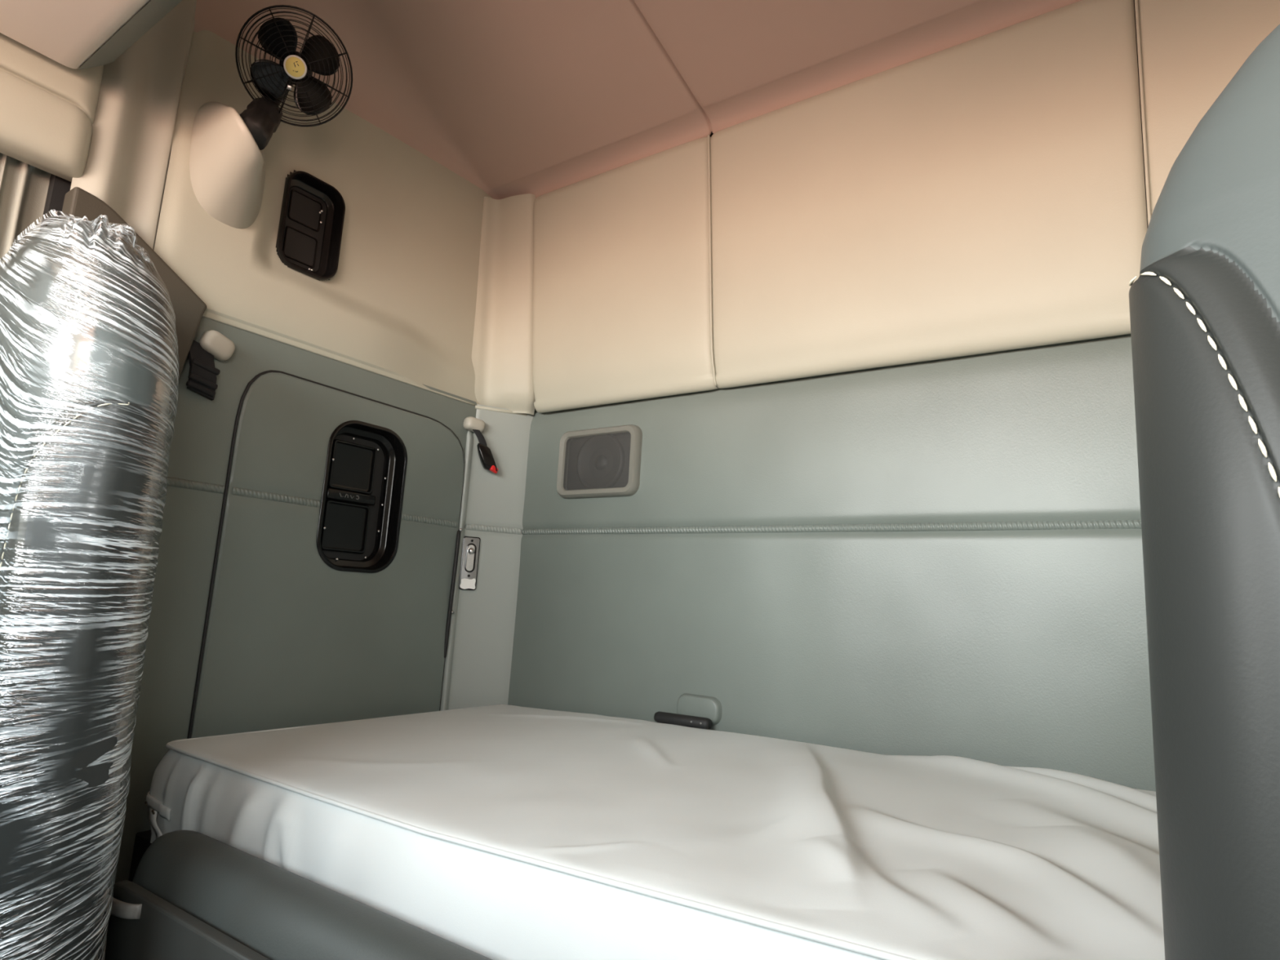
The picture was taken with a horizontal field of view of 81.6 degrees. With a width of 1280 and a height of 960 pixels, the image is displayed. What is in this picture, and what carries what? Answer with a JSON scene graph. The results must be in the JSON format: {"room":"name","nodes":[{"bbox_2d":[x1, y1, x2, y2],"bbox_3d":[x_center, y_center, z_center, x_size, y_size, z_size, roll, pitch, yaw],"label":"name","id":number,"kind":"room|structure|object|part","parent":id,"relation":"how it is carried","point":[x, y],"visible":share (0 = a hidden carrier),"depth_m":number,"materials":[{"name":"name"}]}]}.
{"room":"vehicle interior","nodes":[
{"label":"vehicle interior","id":0,"kind":"room"},
{"bbox_2d":[106,30,492,889],"bbox_3d":[-0.727,-0.226,1.696,0.040,2.020,1.025,-3,-12,35],"label":"wall","id":1,"kind":"structure","parent":0,"point":[393,325],"depth_m":1.62,"materials":[{"name":"grey plastic"}]},
{"bbox_2d":[0,152,51,267],"bbox_3d":[-1.234,-0.164,1.054,0.031,0.932,0.638,-3,-12,35],"label":"curtain","id":2,"kind":"object","parent":1,"relation":"hanging from","point":[24,187],"visible":0.22,"depth_m":1.30,"materials":[{"name":"grey fabric"}]},
{"bbox_2d":[0,32,103,182],"bbox_3d":[-1.464,-0.813,0.666,0.059,0.283,1.690,-3,-12,35],"label":"trim","id":3,"kind":"structure","parent":1,"relation":"attached to","point":[48,107],"depth_m":1.26,"materials":[{"name":"beige plastic"}]},
{"bbox_2d":[70,0,196,249],"bbox_3d":[-0.947,-0.786,1.422,0.035,1.110,0.153,-1,-10,25],"label":"trim","id":4,"kind":"structure","parent":1,"relation":"attached to","point":[133,126],"depth_m":1.41,"materials":[{"name":"beige plastic"}]},
{"bbox_2d":[60,186,206,422],"bbox_3d":[-0.965,0.096,1.302,0.052,1.191,0.240,-3,-12,35],"label":"trim","id":5,"kind":"structure","parent":1,"relation":"attached to","point":[188,309],"depth_m":1.40,"materials":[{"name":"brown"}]},
{"bbox_2d":[186,329,235,400],"bbox_3d":[-0.853,-0.230,1.471,0.030,0.138,0.084,-3,-12,35],"label":"anchor","id":6,"kind":"object","parent":1,"relation":"attached to","point":[202,373],"visible":0.99,"depth_m":1.46,"materials":[{"name":"beige plastic"}]},
{"bbox_2d":[189,4,352,228],"bbox_3d":[-0.747,-0.716,1.508,0.256,0.420,0.206,-3,-12,35],"label":"fan","id":7,"kind":"object","parent":1,"relation":"attached to","point":[227,158],"visible":0.99,"depth_m":1.47,"materials":[{"name":"black plastic"}]},
{"bbox_3d":[-0.744,-0.806,1.490,0.058,0.051,0.077,-3,-12,35],"label":"blade","id":8,"kind":"part","parent":7,"relation":"part of","materials":[{"name":"black plastic"}]},
{"bbox_3d":[-0.715,-0.873,1.471,0.072,0.054,0.063,-3,-12,35],"label":"blade","id":9,"kind":"part","parent":7,"relation":"part of","materials":[{"name":"black plastic"}]},
{"bbox_3d":[-0.708,-0.848,1.528,0.060,0.085,0.098,8,-11,-26],"label":"motor","id":10,"kind":"part","parent":7,"relation":"part of","materials":[{"name":"black"}]},
{"bbox_3d":[-0.674,-0.788,1.530,0.074,0.072,0.022,11,-12,-40],"label":"blade","id":11,"kind":"part","parent":7,"relation":"part of","materials":[{"name":"black plastic"}]},
{"bbox_3d":[-0.648,-0.863,1.507,0.075,0.075,0.020,6,-10,-16],"label":"blade","id":12,"kind":"part","parent":7,"relation":"part of","materials":[{"name":"black plastic"}]},
{"bbox_2d":[275,170,345,280],"bbox_3d":[-0.763,-0.579,1.705,0.050,0.232,0.144,-3,-12,35],"label":"air vent","id":13,"kind":"object","parent":1,"relation":"in","point":[334,202],"visible":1,"depth_m":1.73,"materials":[{"name":"black plastic"}]},
{"bbox_3d":[-0.658,-0.740,1.839,0.040,0.952,0.889,-3,-12,35],"label":"panel","id":14,"kind":"part","parent":1,"relation":"part of","materials":[{"name":"beige plastic"}]},
{"bbox_2d":[186,369,464,738],"bbox_3d":[-0.686,0.287,1.719,0.062,0.982,0.617,-4,-12,36],"label":"door","id":15,"kind":"structure","parent":1,"relation":"in","point":[294,634],"depth_m":1.66,"materials":[{"name":"grey plastic"}]},
{"bbox_2d":[458,536,480,590],"bbox_3d":[-0.455,0.223,1.989,0.046,0.142,0.020,7,-10,-23],"label":"latch plate","id":16,"kind":"object","parent":1,"relation":"attached to","point":[471,545],"visible":1,"depth_m":1.99,"materials":[{"name":"silver metal"}]},
{"bbox_2d":[462,416,497,473],"bbox_3d":[-0.436,-0.095,2.033,0.104,0.150,0.049,7,-10,-21],"label":"anchor","id":17,"kind":"object","parent":1,"relation":"attached to","point":[476,425],"visible":1,"depth_m":2.02,"materials":[{"name":"beige plastic"}]},
{"bbox_2d":[440,193,536,711],"bbox_3d":[-0.396,0.017,2.027,0.207,1.688,0.105,7,-10,-23],"label":"trim","id":18,"kind":"structure","parent":1,"relation":"attached to","point":[478,659],"depth_m":2.08,"materials":[{"name":"grey plastic"}]},
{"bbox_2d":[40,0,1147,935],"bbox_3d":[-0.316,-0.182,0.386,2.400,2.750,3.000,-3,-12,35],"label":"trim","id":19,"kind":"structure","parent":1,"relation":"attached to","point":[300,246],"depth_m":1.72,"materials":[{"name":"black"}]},
{"bbox_2d":[193,0,1081,199],"bbox_3d":[-0.315,-1.264,0.492,2.195,0.431,2.812,-3,-12,35],"label":"ceiling","id":20,"kind":"structure","parent":0,"point":[538,98],"depth_m":1.68,"materials":[{"name":"beige"}]},
{"bbox_2d":[0,0,182,69],"bbox_3d":[-1.229,-1.153,0.564,0.445,0.620,1.701,-3,-12,35],"label":"overhead cabinet","id":21,"kind":"object","parent":20,"relation":"attached to","point":[80,34],"visible":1,"depth_m":1.18,"materials":[{"name":"beige"}]},
{"bbox_3d":[-0.773,-0.762,1.184,0.443,0.095,0.052,-3,-12,35],"label":"edge trim","id":22,"kind":"part","parent":21,"relation":"part of","materials":[{"name":"grey plastic"}]},
{"bbox_2d":[507,0,1279,791],"bbox_3d":[0.459,-0.022,1.484,2.180,1.681,0.124,-3,-12,35],"label":"wall","id":23,"kind":"structure","parent":0,"point":[867,341],"depth_m":1.50,"materials":[{"name":"grey plastic"}]},
{"bbox_2d":[556,424,642,498],"bbox_3d":[-0.110,-0.047,1.941,0.262,0.184,0.031,-3,-12,35],"label":"speaker","id":24,"kind":"object","parent":23,"relation":"attached to","point":[599,462],"visible":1,"depth_m":1.92},
{"bbox_2d":[563,431,631,489],"bbox_3d":[-0.115,-0.048,1.933,0.218,0.144,0.003,-3,-12,35],"label":"grille","id":25,"kind":"object","parent":24,"relation":"attached to","point":[593,460],"depth_m":1.93,"materials":[{"name":"grey"}]},
{"bbox_3d":[-0.058,-0.513,1.949,0.576,0.619,0.116,-3,-12,35],"label":"upholstered panel","id":26,"kind":"part","parent":23,"relation":"part of","materials":[{"name":"beige plastic"}]},
{"bbox_2d":[653,693,722,729],"bbox_3d":[0.106,0.516,1.659,0.153,0.069,0.046,-3,-12,35],"label":"handle","id":27,"kind":"object","parent":23,"relation":"attached to","point":[695,711],"visible":1,"depth_m":1.65,"materials":[{"name":"black"}]},
{"bbox_3d":[0.529,-0.548,1.540,0.854,0.619,0.118,-3,-12,35],"label":"upholstered panel","id":28,"kind":"part","parent":23,"relation":"part of","materials":[{"name":"beige plastic"}]},
{"bbox_3d":[1.130,-0.584,1.121,0.611,0.619,0.118,-3,-12,35],"label":"upholstered panel","id":29,"kind":"part","parent":23,"relation":"part of","materials":[{"name":"beige plastic"}]},
{"bbox_3d":[-0.405,1.196,0.127,2.465,0.060,2.950,-3,-12,35],"label":"floor","id":30,"kind":"structure","parent":0,"visible":0},
{"bbox_2d":[0,217,171,959],"bbox_3d":[-0.976,0.401,0.824,0.586,1.632,0.574,-3,-12,35],"label":"chair","id":31,"kind":"object","parent":30,"relation":"on","point":[98,467],"visible":0.91,"depth_m":0.85,"materials":[{"name":"grey leather"}]},
{"bbox_2d":[0,209,179,959],"bbox_3d":[-0.851,0.143,1.031,0.602,1.062,0.201,-3,-12,35],"label":"plastic wrap","id":32,"kind":"object","parent":31,"relation":"attached to","point":[91,540],"visible":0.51,"depth_m":0.87,"materials":[{"name":"clear plastic"}]},
{"bbox_2d":[128,830,151,881],"bbox_3d":[0.192,0.989,0.996,2.150,0.690,0.830,-3,-12,35],"label":"platform","id":33,"kind":"object","parent":30,"relation":"on","point":[142,840],"visible":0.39,"depth_m":1.31,"materials":[{"name":"black"}]},
{"bbox_2d":[144,704,1164,959],"bbox_3d":[0.204,0.528,1.044,2.030,0.215,0.864,-3,-12,35],"label":"mattress","id":34,"kind":"object","parent":33,"relation":"on","point":[496,832],"visible":0.92,"depth_m":0.91,"materials":[{"name":"white"}]},
{"bbox_2d":[97,830,492,959],"bbox_3d":[-0.242,0.848,0.674,1.168,0.783,0.152,-3,-12,35],"label":"bed base","id":35,"kind":"object","parent":30,"relation":"on","point":[141,925],"depth_m":0.89,"materials":[{"name":"grey plastic"}]},
{"bbox_3d":[-0.679,0.553,0.965,0.102,0.025,0.023,-3,-12,35],"label":"pull handle","id":36,"kind":"part","parent":35,"relation":"part of","materials":[{"name":"grey"}]},
{"bbox_3d":[-0.213,0.577,0.737,1.168,0.224,0.108,-3,-12,35],"label":"bunk rail","id":37,"kind":"part","parent":35,"relation":"part of","materials":[{"name":"grey plastic"}]},
{"bbox_2d":[1128,23,1279,959],"bbox_3d":[0.358,0.349,0.056,0.505,1.632,0.565,-3,-12,35],"label":"chair","id":38,"kind":"object","parent":30,"relation":"on","point":[1204,300],"visible":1,"depth_m":0.36,"materials":[{"name":"grey leather"}]}
]}

